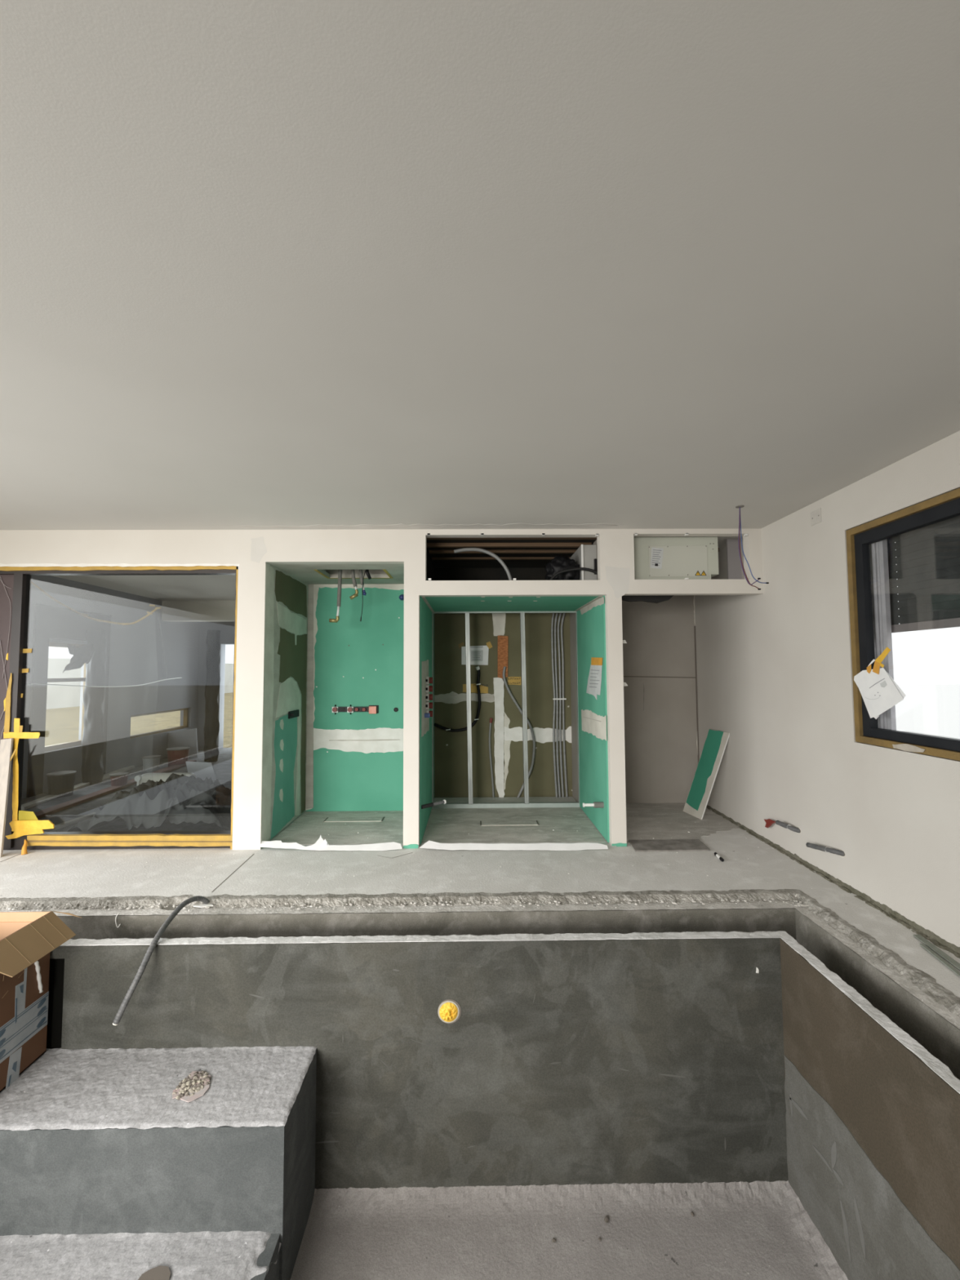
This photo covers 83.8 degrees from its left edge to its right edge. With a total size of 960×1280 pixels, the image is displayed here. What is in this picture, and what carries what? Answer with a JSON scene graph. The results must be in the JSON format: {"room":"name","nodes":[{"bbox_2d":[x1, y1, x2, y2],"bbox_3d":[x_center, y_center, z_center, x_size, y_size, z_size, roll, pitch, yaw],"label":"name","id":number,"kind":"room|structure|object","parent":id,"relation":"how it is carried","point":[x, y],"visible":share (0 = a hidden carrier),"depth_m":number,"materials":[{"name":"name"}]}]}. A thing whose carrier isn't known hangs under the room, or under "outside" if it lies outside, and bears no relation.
{"room":"construction site","nodes":[
{"label":"construction site","id":0,"kind":"room"},
{"bbox_2d":[21,575,199,799],"bbox_3d":[-5.582,0.625,7.610,0.220,2.802,6.200,0,-3,-1],"label":"wall","id":1,"kind":"structure","parent":0,"point":[152,649],"depth_m":8.06,"materials":[{"name":"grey paint"}]},
{"bbox_2d":[44,641,188,751],"bbox_3d":[-5.587,0.843,8.499,0.070,1.450,3.500,0,-3,-1],"label":"window","id":2,"kind":"structure","parent":1,"relation":"in","point":[49,748],"depth_m":7.50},
{"bbox_2d":[52,574,235,622],"bbox_3d":[-3.850,-0.703,7.832,3.700,0.542,5.950,0,-3,-1],"label":"ceiling","id":3,"kind":"structure","parent":0,"point":[196,597],"depth_m":8.23,"materials":[{"name":"beige paint"}]},
{"bbox_2d":[31,581,160,625],"bbox_3d":[-4.231,0.437,5.834,1.654,2.340,0.100,0,-3,-1],"label":"cable","id":4,"kind":"object","parent":3,"relation":"hanging from","point":[32,582],"visible":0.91,"depth_m":5.87,"materials":[{"name":"white plastic"}]},
{"bbox_2d":[62,643,95,672],"bbox_3d":[-4.410,0.200,5.892,0.360,0.324,0.066,0,-3,-1],"label":"rag","id":5,"kind":"object","parent":4,"relation":"hanging from","point":[83,654],"visible":1,"depth_m":5.89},
{"bbox_2d":[196,622,234,749],"bbox_3d":[-3.678,0.759,10.630,3.700,2.742,0.200,0,-3,-1],"label":"wall","id":6,"kind":"structure","parent":0,"point":[227,628],"depth_m":10.55,"materials":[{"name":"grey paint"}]},
{"bbox_2d":[0,528,763,849],"bbox_3d":[-1.267,0.487,5.558,7.499,2.805,1.916,0,-3,-1],"label":"wall","id":7,"kind":"structure","parent":0,"point":[290,656],"depth_m":5.15,"materials":[{"name":"white paint"}]},
{"bbox_2d":[26,677,182,687],"bbox_3d":[-4.154,0.440,5.534,2.124,0.097,0.009,0,-3,-1],"label":"cord","id":8,"kind":"object","parent":7,"relation":"attached to","point":[175,677],"visible":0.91,"depth_m":5.53,"materials":[{"name":"white plastic"}]},
{"bbox_2d":[0,563,239,849],"bbox_3d":[-3.221,0.559,4.652,2.269,2.451,0.151,0,-3,-1],"label":"window","id":9,"kind":"structure","parent":7,"relation":"in","point":[15,579],"depth_m":4.64,"materials":[{"name":"brown metal"}]},
{"bbox_2d":[3,648,54,839],"bbox_3d":[-3.846,0.877,4.570,0.474,1.611,0.098,0,-3,-1],"label":"tape strips","id":10,"kind":"object","parent":9,"relation":"attached to","point":[28,824],"visible":1,"depth_m":4.55,"materials":[{"name":"yellow"}]},
{"bbox_2d":[288,709,299,719],"bbox_3d":[-1.846,0.741,5.352,0.050,0.069,0.285,0,-3,-1],"label":"wall bracket","id":11,"kind":"object","parent":7,"relation":"attached to","point":[295,713],"visible":1,"depth_m":5.31,"materials":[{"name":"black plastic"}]},
{"bbox_2d":[328,569,342,622],"bbox_3d":[-1.426,-0.469,5.297,0.121,0.596,0.038,0,-3,-1],"label":"pipe","id":12,"kind":"object","parent":7,"relation":"attached to","point":[340,571],"visible":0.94,"depth_m":5.28,"materials":[{"name":"white plastic"}]},
{"bbox_2d":[349,569,358,599],"bbox_3d":[-1.248,-0.583,5.305,0.089,0.372,0.035,0,-3,-1],"label":"pipe","id":13,"kind":"object","parent":7,"relation":"attached to","point":[353,572],"visible":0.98,"depth_m":5.29,"materials":[{"name":"white plastic"}]},
{"bbox_2d":[332,704,378,714],"bbox_3d":[-1.351,0.751,5.769,0.498,0.106,0.080,0,-3,-1],"label":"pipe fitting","id":14,"kind":"object","parent":7,"relation":"attached to","point":[371,708],"visible":1,"depth_m":5.78,"materials":[{"name":"black plastic"}]},
{"bbox_2d":[359,569,366,595],"bbox_3d":[-1.165,-0.604,5.308,0.078,0.330,0.033,0,-3,-1],"label":"pipe","id":15,"kind":"object","parent":7,"relation":"attached to","point":[361,575],"visible":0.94,"depth_m":5.29,"materials":[{"name":"white plastic"}]},
{"bbox_2d":[360,570,365,621],"bbox_3d":[-1.154,-0.434,5.278,0.052,0.503,0.012,0,-3,-1],"label":"wire","id":16,"kind":"object","parent":15,"relation":"hanging from","point":[365,571],"visible":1,"depth_m":5.27,"materials":[{"name":"black rubber"}]},
{"bbox_2d":[365,569,371,579],"bbox_3d":[-1.101,-0.654,5.281,0.062,0.115,0.032,0,-3,-1],"label":"pipe stub","id":17,"kind":"object","parent":7,"relation":"attached to","point":[368,575],"visible":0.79,"depth_m":5.27,"materials":[{"name":"black plastic"}]},
{"bbox_2d":[425,701,432,709],"bbox_3d":[-0.490,0.633,5.169,0.062,0.072,0.140,0,-3,-1],"label":"outlet box","id":18,"kind":"object","parent":7,"relation":"attached to","point":[428,704],"visible":1,"depth_m":5.16,"materials":[{"name":"white plastic"}]},
{"bbox_2d":[425,693,432,701],"bbox_3d":[-0.490,0.553,5.174,0.062,0.072,0.140,0,-3,-1],"label":"outlet box","id":19,"kind":"object","parent":7,"relation":"attached to","point":[428,696],"visible":1,"depth_m":5.16,"materials":[{"name":"white plastic"}]},
{"bbox_2d":[425,684,432,692],"bbox_3d":[-0.491,0.472,5.178,0.062,0.072,0.140,0,-3,-1],"label":"outlet box","id":20,"kind":"object","parent":7,"relation":"attached to","point":[428,688],"visible":1,"depth_m":5.16,"materials":[{"name":"white plastic"}]},
{"bbox_2d":[425,676,432,684],"bbox_3d":[-0.491,0.391,5.183,0.062,0.072,0.140,0,-3,-1],"label":"outlet box","id":21,"kind":"object","parent":7,"relation":"attached to","point":[428,680],"visible":1,"depth_m":5.17,"materials":[{"name":"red plastic"}]},
{"bbox_2d":[421,799,445,808],"bbox_3d":[-0.412,1.451,4.727,0.239,0.051,0.038,2,-4,-33],"label":"pipe stub","id":22,"kind":"object","parent":7,"relation":"attached to","point":[432,804],"visible":0.99,"depth_m":4.71,"materials":[{"name":"grey plastic"}]},
{"bbox_2d":[434,666,480,732],"bbox_3d":[-0.273,0.702,6.384,0.567,0.785,0.053,0,-3,-1],"label":"cable","id":23,"kind":"object","parent":7,"relation":"attached to","point":[477,668],"visible":0.94,"depth_m":6.37,"materials":[{"name":"black plastic"}]},
{"bbox_2d":[457,641,492,665],"bbox_3d":[-0.055,0.159,6.446,0.414,0.287,0.004,0,-3,-1],"label":"drawing sheet","id":24,"kind":"object","parent":7,"relation":"attached to","point":[478,654],"visible":0.97,"depth_m":6.45,"materials":[{"name":"white paper"}]},
{"bbox_2d":[462,683,488,693],"bbox_3d":[-0.055,0.583,6.420,0.306,0.120,0.003,0,-3,-1],"label":"label","id":25,"kind":"object","parent":7,"relation":"attached to","point":[483,689],"visible":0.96,"depth_m":6.42,"materials":[{"name":"yellow"}]},
{"bbox_2d":[453,547,512,580],"bbox_3d":[0.040,-0.650,5.027,0.571,0.439,0.033,0,-3,-1],"label":"hose","id":26,"kind":"object","parent":7,"relation":"attached to","point":[499,559],"visible":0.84,"depth_m":5.02,"materials":[{"name":"grey"}]},
{"bbox_2d":[488,717,494,797],"bbox_3d":[0.139,1.430,6.354,0.069,1.005,0.037,0,-3,-1],"label":"conduit","id":27,"kind":"object","parent":7,"relation":"attached to","point":[491,718],"visible":0.91,"depth_m":6.35,"materials":[{"name":"grey"}]},
{"bbox_2d":[497,635,508,678],"bbox_3d":[0.276,0.205,6.442,0.130,0.518,0.014,0,-3,-1],"label":"strip","id":28,"kind":"object","parent":7,"relation":"attached to","point":[502,640],"visible":1,"depth_m":6.43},
{"bbox_2d":[507,676,520,684],"bbox_3d":[0.415,0.492,6.431,0.160,0.100,0.003,0,-3,-1],"label":"label","id":29,"kind":"object","parent":7,"relation":"attached to","point":[511,680],"visible":1,"depth_m":6.43,"materials":[{"name":"yellow"}]},
{"bbox_2d":[502,666,535,798],"bbox_3d":[0.466,1.116,6.363,0.387,1.604,0.032,0,-3,-1],"label":"conduit","id":30,"kind":"object","parent":7,"relation":"attached to","point":[504,668],"visible":0.84,"depth_m":6.36,"materials":[{"name":"grey"}]},
{"bbox_2d":[551,613,557,797],"bbox_3d":[0.889,0.792,6.392,0.059,2.246,0.026,0,-3,-1],"label":"conduit","id":31,"kind":"object","parent":7,"relation":"attached to","point":[553,615],"visible":0.98,"depth_m":6.38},
{"bbox_2d":[554,613,560,797],"bbox_3d":[0.926,0.792,6.393,0.059,2.247,0.026,0,-3,-1],"label":"conduit","id":32,"kind":"object","parent":7,"relation":"attached to","point":[557,614],"visible":0.96,"depth_m":6.38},
{"bbox_2d":[557,613,564,797],"bbox_3d":[0.964,0.792,6.393,0.059,2.247,0.026,0,-3,-1],"label":"conduit","id":33,"kind":"object","parent":7,"relation":"attached to","point":[560,614],"visible":0.96,"depth_m":6.38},
{"bbox_2d":[560,613,568,797],"bbox_3d":[1.007,0.792,6.394,0.064,2.248,0.026,0,-3,-1],"label":"conduit","id":34,"kind":"object","parent":7,"relation":"attached to","point":[563,615],"visible":0.92,"depth_m":6.38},
{"bbox_2d":[569,544,597,580],"bbox_3d":[1.010,-0.675,5.245,0.148,0.390,0.630,0,-3,-1],"label":"box","id":35,"kind":"object","parent":7,"relation":"attached to","point":[585,555],"visible":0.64,"depth_m":4.96,"materials":[{"name":"grey metal"}]},
{"bbox_2d":[545,555,579,580],"bbox_3d":[0.789,-0.639,5.076,0.346,0.336,0.248,0,-3,-1],"label":"bag","id":36,"kind":"object","parent":35,"relation":"attached to","point":[558,563],"visible":0.62,"depth_m":5.01,"materials":[{"name":"black plastic"}]},
{"bbox_2d":[549,567,597,580],"bbox_3d":[0.877,-0.602,4.894,0.482,0.125,0.026,0,-3,-1],"label":"hose","id":37,"kind":"object","parent":35,"relation":"attached to","point":[555,575],"visible":0.87,"depth_m":4.88,"materials":[{"name":"plastic"}]},
{"bbox_2d":[582,801,604,808],"bbox_3d":[1.012,1.475,4.787,0.182,0.051,0.051,0,-3,-1],"label":"pipe stub","id":38,"kind":"object","parent":7,"relation":"attached to","point":[596,804],"visible":1,"depth_m":4.77,"materials":[{"name":"white plastic"}]},
{"bbox_2d":[586,657,602,699],"bbox_3d":[1.090,0.366,5.120,0.004,0.404,0.718,0,-3,-1],"label":"note","id":39,"kind":"object","parent":7,"relation":"attached to","point":[594,680],"visible":1,"depth_m":5.06,"materials":[{"name":"grey paper"}]},
{"bbox_2d":[622,595,674,603],"bbox_3d":[1.583,-0.399,5.021,0.521,0.107,0.040,0,-3,-1],"label":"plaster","id":40,"kind":"object","parent":7,"relation":"attached to","point":[648,598],"visible":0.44,"depth_m":5.00,"materials":[{"name":"black"}]},
{"bbox_2d":[49,933,790,1189],"bbox_3d":[-0.766,2.443,3.022,5.122,1.456,0.087,0,-3,-1],"label":"wall","id":41,"kind":"structure","parent":0,"point":[657,1060],"depth_m":3.00,"materials":[{"name":"concrete"}]},
{"bbox_2d":[437,999,461,1023],"bbox_3d":[-0.172,2.087,2.994,0.131,0.132,0.052,0,-3,-1],"label":"cap","id":42,"kind":"object","parent":41,"relation":"attached to","point":[449,1011],"visible":1,"depth_m":3.00,"materials":[{"name":"yellow plastic"}]},
{"bbox_2d":[0,0,959,549],"bbox_3d":[-1.242,-1.239,1.709,7.869,0.202,10.100,0,-3,-1],"label":"ceiling","id":43,"kind":"structure","parent":0,"point":[264,264],"depth_m":1.63,"materials":[{"name":"paint"}]},
{"bbox_2d":[431,556,570,559],"bbox_3d":[0.274,-0.902,5.864,1.600,0.038,0.062,0,-3,-1],"label":"batten","id":44,"kind":"object","parent":43,"relation":"attached to","point":[534,557],"visible":0.43,"depth_m":5.84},
{"bbox_2d":[428,549,577,554],"bbox_3d":[0.278,-0.912,5.504,1.600,0.038,0.062,0,-3,-1],"label":"batten","id":45,"kind":"object","parent":43,"relation":"attached to","point":[494,551],"visible":0.64,"depth_m":5.48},
{"bbox_2d":[426,542,591,547],"bbox_3d":[0.282,-0.922,5.204,1.600,0.038,0.062,0,-3,-1],"label":"batten","id":46,"kind":"object","parent":43,"relation":"attached to","point":[428,544],"visible":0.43,"depth_m":5.18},
{"bbox_2d":[426,537,596,539],"bbox_3d":[0.285,-0.953,4.946,1.600,0.038,0.062,0,-3,-1],"label":"batten","id":47,"kind":"object","parent":43,"relation":"attached to","point":[530,538],"visible":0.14,"depth_m":4.94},
{"bbox_2d":[633,536,719,579],"bbox_3d":[1.729,-0.708,5.141,0.881,0.438,0.559,0,-3,-1],"label":"electrical box","id":48,"kind":"object","parent":43,"relation":"hanging from","point":[655,557],"visible":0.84,"depth_m":4.87,"materials":[{"name":"beige metal"}]},
{"bbox_2d":[726,538,742,595],"bbox_3d":[2.419,-0.693,5.088,0.129,0.542,0.020,0,-3,-1],"label":"panel","id":49,"kind":"object","parent":43,"relation":"attached to","point":[734,565],"visible":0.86,"depth_m":5.08,"materials":[{"name":"grey"}]},
{"bbox_2d":[735,505,768,590],"bbox_3d":[2.067,-0.699,4.063,0.228,0.644,0.060,0,-3,-1],"label":"wires","id":50,"kind":"object","parent":43,"relation":"hanging from","point":[737,506],"visible":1,"depth_m":4.06,"materials":[{"name":"grey"}]},
{"bbox_2d":[0,747,959,1029],"bbox_3d":[-1.413,1.747,3.639,8.449,0.063,14.100,0,-3,-1],"label":"floor","id":51,"kind":"structure","parent":0,"point":[268,877],"depth_m":3.95,"materials":[{"name":"grey"}]},
{"bbox_2d":[0,737,13,857],"bbox_3d":[-3.985,1.305,4.458,0.106,0.951,0.185,1,-4,-20],"label":"plank","id":52,"kind":"object","parent":51,"relation":"on","point":[6,744],"visible":1,"depth_m":4.48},
{"bbox_2d":[21,839,27,854],"bbox_3d":[-3.800,1.730,4.463,0.041,0.111,0.096,3,-5,-45],"label":"tape twist","id":53,"kind":"object","parent":51,"relation":"on","point":[24,851],"visible":1,"depth_m":4.44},
{"bbox_2d":[46,770,76,797],"bbox_3d":[-5.137,1.768,6.566,0.292,0.275,0.292,0,-3,-1],"label":"bucket","id":54,"kind":"object","parent":51,"relation":"on","point":[60,784],"visible":0.96,"depth_m":6.48,"materials":[{"name":"black plastic"}]},
{"bbox_2d":[43,812,96,831],"bbox_3d":[-4.063,1.809,5.290,0.060,0.032,0.672,-1,-3,5],"label":"plank","id":55,"kind":"object","parent":51,"relation":"on","point":[90,815],"visible":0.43,"depth_m":5.29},
{"bbox_2d":[21,765,134,809],"bbox_3d":[-5.266,1.922,7.139,0.100,0.032,2.611,0,-3,-10],"label":"plank","id":56,"kind":"object","parent":51,"relation":"on","point":[24,806],"visible":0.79,"depth_m":6.41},
{"bbox_2d":[80,629,107,785],"bbox_3d":[-5.261,0.907,7.316,0.261,2.082,0.261,1,-3,-17],"label":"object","id":57,"kind":"object","parent":51,"relation":"on","point":[93,740],"visible":0.93,"depth_m":7.24,"materials":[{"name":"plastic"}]},
{"bbox_2d":[34,760,195,818],"bbox_3d":[-4.709,1.919,7.146,0.140,0.032,3.610,0,-3,-3],"label":"plank","id":58,"kind":"object","parent":51,"relation":"on","point":[59,807],"visible":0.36,"depth_m":6.36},
{"bbox_2d":[110,772,128,786],"bbox_3d":[-4.733,1.843,7.022,0.209,0.175,0.209,0,-3,-1],"label":"bucket","id":59,"kind":"object","parent":51,"relation":"on","point":[117,779],"visible":0.9,"depth_m":6.95,"materials":[{"name":"grey plastic"}]},
{"bbox_2d":[67,773,231,831],"bbox_3d":[-2.938,1.593,5.318,1.625,0.458,1.210,0,-3,-1],"label":"sheet","id":60,"kind":"object","parent":51,"relation":"on","point":[180,798],"visible":0.77,"depth_m":4.86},
{"bbox_2d":[142,755,160,771],"bbox_3d":[-5.038,1.892,8.201,0.251,0.215,0.251,0,-3,-1],"label":"bucket","id":61,"kind":"object","parent":51,"relation":"on","point":[151,762],"visible":0.98,"depth_m":8.12,"materials":[{"name":"grey plastic"}]},
{"bbox_2d":[112,895,209,1025],"bbox_3d":[-1.834,1.828,3.170,0.097,0.408,0.765,-1,-3,6],"label":"corrugated hose","id":62,"kind":"object","parent":51,"relation":"attached to","point":[146,958],"visible":0.96,"depth_m":2.95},
{"bbox_2d":[133,772,195,786],"bbox_3d":[-3.677,1.723,6.272,0.635,0.316,0.190,0,-3,-1],"label":"sheet","id":63,"kind":"object","parent":51,"relation":"on","point":[145,777],"visible":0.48,"depth_m":6.22,"materials":[{"name":"plastic"}]},
{"bbox_2d":[166,746,190,766],"bbox_3d":[-4.874,1.886,8.641,0.334,0.275,0.334,0,-3,-1],"label":"bucket","id":64,"kind":"object","parent":51,"relation":"on","point":[175,755],"visible":0.94,"depth_m":8.53,"materials":[{"name":"red plastic"}]},
{"bbox_2d":[167,728,198,757],"bbox_3d":[-5.537,1.867,9.457,1.122,0.605,0.030,0,-3,-1],"label":"panel","id":65,"kind":"object","parent":51,"relation":"on","point":[186,738],"visible":0.36,"depth_m":9.45,"materials":[{"name":"grey"}]},
{"bbox_2d":[185,761,217,780],"bbox_3d":[-3.857,1.918,7.471,0.498,0.444,0.030,0,-3,-1],"label":"panel","id":66,"kind":"object","parent":51,"relation":"on","point":[202,770],"visible":0.57,"depth_m":7.46,"materials":[{"name":"grey"}]},
{"bbox_2d":[193,903,213,907],"bbox_3d":[-1.799,1.729,3.478,0.128,0.006,0.035,0,-3,-10],"label":"flake","id":67,"kind":"object","parent":51,"relation":"on","point":[208,904],"visible":1,"depth_m":3.48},
{"bbox_2d":[203,630,220,762],"bbox_3d":[-4.548,0.940,9.106,0.237,2.214,0.236,1,-3,-17],"label":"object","id":68,"kind":"object","parent":51,"relation":"on","point":[211,725],"visible":1,"depth_m":9.04,"materials":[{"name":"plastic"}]},
{"bbox_2d":[255,835,402,850],"bbox_3d":[-1.286,1.722,4.541,1.267,0.096,0.148,0,-3,-1],"label":"film","id":69,"kind":"object","parent":51,"relation":"on","point":[321,844],"visible":1,"depth_m":4.51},
{"bbox_2d":[323,817,384,822],"bbox_3d":[-1.271,1.815,5.417,0.588,0.004,0.149,0,-3,-1],"label":"shower drain","id":70,"kind":"object","parent":51,"relation":"on","point":[330,819],"visible":1,"depth_m":5.42,"materials":[{"name":"grey"}]},
{"bbox_2d":[0,894,808,911],"bbox_3d":[-0.545,1.720,3.507,5.364,0.023,0.182,0,-3,0],"label":"crumbs","id":71,"kind":"object","parent":51,"relation":"on","point":[557,903],"visible":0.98,"depth_m":3.49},
{"bbox_2d":[98,817,773,893],"bbox_3d":[-0.294,1.762,4.575,5.497,0.012,1.848,0,-3,-1],"label":"plaster specks","id":72,"kind":"object","parent":51,"relation":"on","point":[651,818],"visible":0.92,"depth_m":4.75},
{"bbox_2d":[431,611,579,808],"bbox_3d":[0.287,0.760,5.935,1.699,2.160,0.050,0,-3,-1],"label":"frame","id":73,"kind":"object","parent":51,"relation":"on","point":[470,804],"visible":0.65,"depth_m":5.90,"materials":[{"name":"metal"}]},
{"bbox_2d":[480,820,538,825],"bbox_3d":[0.287,1.798,5.258,0.570,0.004,0.152,0,-3,-1],"label":"shower drain","id":74,"kind":"object","parent":51,"relation":"on","point":[501,822],"visible":1,"depth_m":5.25,"materials":[{"name":"grey"}]},
{"bbox_2d":[419,840,608,850],"bbox_3d":[0.281,1.724,4.489,1.578,0.061,0.079,0,-3,1],"label":"film","id":75,"kind":"object","parent":51,"relation":"on","point":[429,844],"visible":1,"depth_m":4.49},
{"bbox_2d":[628,839,710,852],"bbox_3d":[1.604,1.750,4.561,0.643,0.012,0.281,0,-3,-1],"label":"board","id":76,"kind":"object","parent":51,"relation":"on","point":[657,845],"visible":1,"depth_m":4.54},
{"bbox_2d":[682,728,729,819],"bbox_3d":[2.325,1.372,5.509,0.273,0.876,0.448,0,-3,-10],"label":"plasterboard offcut","id":77,"kind":"object","parent":51,"relation":"on","point":[716,741],"visible":1,"depth_m":5.49,"materials":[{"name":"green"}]},
{"bbox_2d":[714,852,724,862],"bbox_3d":[1.901,1.725,4.257,0.025,0.024,0.147,-1,-3,4],"label":"marker pen","id":78,"kind":"object","parent":51,"relation":"on","point":[716,854],"visible":1,"depth_m":4.23,"materials":[{"name":"white plastic"}]},
{"bbox_2d":[913,934,959,976],"bbox_3d":[2.382,1.634,2.629,0.091,0.006,0.766,-1,-3,10],"label":"strip","id":79,"kind":"object","parent":51,"relation":"on","point":[940,953],"visible":1,"depth_m":2.79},
{"bbox_2d":[46,902,959,1093],"bbox_3d":[-0.525,1.879,0.862,5.555,0.592,5.350,0,-3,-1],"label":"ledge","id":80,"kind":"object","parent":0,"point":[927,1034],"visible":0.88,"depth_m":3.37,"materials":[{"name":"grey"}]},
{"bbox_2d":[289,1180,848,1279],"bbox_3d":[-0.766,2.912,0.793,5.062,0.070,4.337,0,-3,-1],"label":"floor","id":81,"kind":"structure","parent":0,"point":[755,1230],"depth_m":2.75,"materials":[{"name":"concrete"}]},
{"bbox_2d":[0,1231,280,1279],"bbox_3d":[-2.109,2.866,2.120,2.409,0.361,0.633,0,-3,-1],"label":"step","id":82,"kind":"structure","parent":81,"relation":"on","point":[205,1255],"depth_m":2.35,"materials":[{"name":"concrete"}]},
{"bbox_2d":[0,1045,316,1279],"bbox_3d":[-2.112,2.666,2.700,2.418,0.828,0.527,0,-3,-1],"label":"step","id":83,"kind":"structure","parent":81,"relation":"on","point":[92,1141],"depth_m":2.47,"materials":[{"name":"concrete"}]},
{"bbox_2d":[0,911,80,1092],"bbox_3d":[-2.635,1.894,2.752,0.757,0.773,0.556,0,-3,-1],"label":"cardboard box","id":84,"kind":"object","parent":83,"relation":"on","point":[27,939],"visible":1,"depth_m":2.81,"materials":[{"name":"beige"}]},
{"bbox_2d":[0,1029,5,1037],"bbox_3d":[-2.391,1.969,2.670,0.001,0.029,0.058,0,-3,-1],"label":"print","id":85,"kind":"object","parent":84,"relation":"on","point":[2,1032],"depth_m":2.68},
{"bbox_2d":[0,1037,5,1046],"bbox_3d":[-2.391,2.014,2.669,0.001,0.030,0.059,0,-3,-1],"label":"print","id":86,"kind":"object","parent":84,"relation":"on","point":[2,1040],"depth_m":2.68},
{"bbox_2d":[0,1048,5,1058],"bbox_3d":[-2.390,2.070,2.666,0.001,0.033,0.062,0,-3,-1],"label":"print","id":87,"kind":"object","parent":84,"relation":"on","point":[2,1051],"depth_m":2.68},
{"bbox_2d":[12,1061,17,1071],"bbox_3d":[-2.390,2.196,2.749,0.001,0.056,0.030,0,-3,-1],"label":"print","id":88,"kind":"object","parent":84,"relation":"attached to","point":[14,1063],"depth_m":2.75},
{"bbox_2d":[15,998,17,1022],"bbox_3d":[-2.392,1.911,2.760,0.001,0.129,0.012,0,-3,-1],"label":"print","id":89,"kind":"object","parent":84,"relation":"attached to","point":[15,998],"depth_m":2.76},
{"bbox_2d":[19,984,23,992],"bbox_3d":[-2.393,1.825,2.793,0.001,0.049,0.024,0,-3,-1],"label":"print","id":90,"kind":"object","parent":84,"relation":"attached to","point":[21,986],"depth_m":2.79},
{"bbox_2d":[36,1016,45,1027],"bbox_3d":[-2.393,2.086,2.920,0.001,0.030,0.061,0,-3,-1],"label":"print","id":91,"kind":"object","parent":84,"relation":"on","point":[41,1022],"depth_m":2.92},
{"bbox_2d":[36,1005,46,1016],"bbox_3d":[-2.394,2.026,2.923,0.001,0.031,0.062,0,-3,-1],"label":"print","id":92,"kind":"object","parent":84,"relation":"on","point":[42,1010],"depth_m":2.92},
{"bbox_2d":[37,998,46,1008],"bbox_3d":[-2.394,1.984,2.924,0.001,0.031,0.060,0,-3,-1],"label":"print","id":93,"kind":"object","parent":84,"relation":"on","point":[42,1002],"depth_m":2.92},
{"bbox_2d":[172,1070,211,1102],"bbox_3d":[-1.448,2.252,2.706,0.171,0.020,0.206,0,-3,-1],"label":"mortar","id":94,"kind":"object","parent":83,"relation":"on","point":[197,1083],"visible":1,"depth_m":2.69,"materials":[{"name":"grey"}]},
{"bbox_2d":[622,595,699,803],"bbox_3d":[1.876,0.472,6.140,1.299,2.742,0.092,0,-3,-1],"label":"wall","id":95,"kind":"structure","parent":0,"point":[660,668],"depth_m":6.10,"materials":[{"name":"grey"}]},
{"bbox_2d":[694,430,959,958],"bbox_3d":[2.577,0.228,1.511,0.249,2.792,9.380,0,-3,-1],"label":"wall","id":96,"kind":"structure","parent":0,"point":[775,665],"depth_m":3.86,"materials":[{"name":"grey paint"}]},
{"bbox_2d":[763,818,800,833],"bbox_3d":[2.458,1.538,4.399,0.098,0.130,0.469,0,-3,-9],"label":"stub","id":97,"kind":"object","parent":96,"relation":"attached to","point":[769,822],"visible":0.94,"depth_m":4.30,"materials":[{"name":"grey"}]},
{"bbox_2d":[810,507,821,525],"bbox_3d":[2.493,-0.913,3.973,0.006,0.104,0.119,0,-3,-1],"label":"junction box cover","id":98,"kind":"object","parent":96,"relation":"attached to","point":[815,516],"visible":1,"depth_m":3.97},
{"bbox_2d":[805,842,844,857],"bbox_3d":[2.467,1.495,3.824,0.074,0.069,0.323,1,-3,-18],"label":"stub","id":99,"kind":"object","parent":96,"relation":"attached to","point":[838,851],"visible":0.95,"depth_m":3.78,"materials":[{"name":"grey"}]},
{"bbox_2d":[845,488,959,760],"bbox_3d":[2.696,-0.113,2.714,0.359,1.589,1.940,0,-3,-1],"label":"window","id":100,"kind":"structure","parent":96,"relation":"in","point":[860,539],"depth_m":3.49,"materials":[{"name":"metal"}]},
{"bbox_2d":[853,647,905,719],"bbox_3d":[2.495,0.274,3.358,0.014,0.452,0.414,0,-3,-1],"label":"paper sheets","id":101,"kind":"object","parent":100,"relation":"attached to","point":[879,692],"visible":1,"depth_m":3.35,"materials":[{"name":"grey"}]},
{"bbox_2d":[871,515,959,730],"bbox_3d":[2.650,-0.113,2.658,0.068,1.484,1.830,0,-3,-1],"label":"window pane","id":102,"kind":"object","parent":100,"relation":"attached to","point":[926,562],"visible":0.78,"depth_m":3.27,"materials":[{"name":"grey"}]},
{"bbox_2d":[779,937,959,1279],"bbox_3d":[1.773,2.299,0.739,0.072,1.456,4.697,0,-3,-1],"label":"wall","id":103,"kind":"structure","parent":0,"point":[873,1131],"depth_m":2.39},
{"label":"outside","id":104,"kind":"structure","parent":0,"visible":0},
{"bbox_2d":[44,692,233,747],"bbox_3d":[-0.111,2.421,9.877,120.000,0.300,140.000,0,-3,-1],"label":"ground","id":105,"kind":"structure","parent":104,"point":[62,724],"depth_m":17.95,"materials":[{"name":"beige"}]},
{"bbox_2d":[46,657,233,709],"bbox_3d":[-20.496,2.303,28.670,0.300,2.500,42.000,0,-3,-1],"label":"wall","id":106,"kind":"structure","parent":105,"relation":"on","point":[57,696],"depth_m":26.19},
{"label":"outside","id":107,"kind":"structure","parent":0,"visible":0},
{"bbox_2d":[895,684,959,738],"bbox_3d":[31.090,3.382,28.530,57.151,0.200,63.400,0,-3,-1],"label":"ground","id":108,"kind":"structure","parent":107,"point":[925,708],"depth_m":22.95,"materials":[{"name":"white"}]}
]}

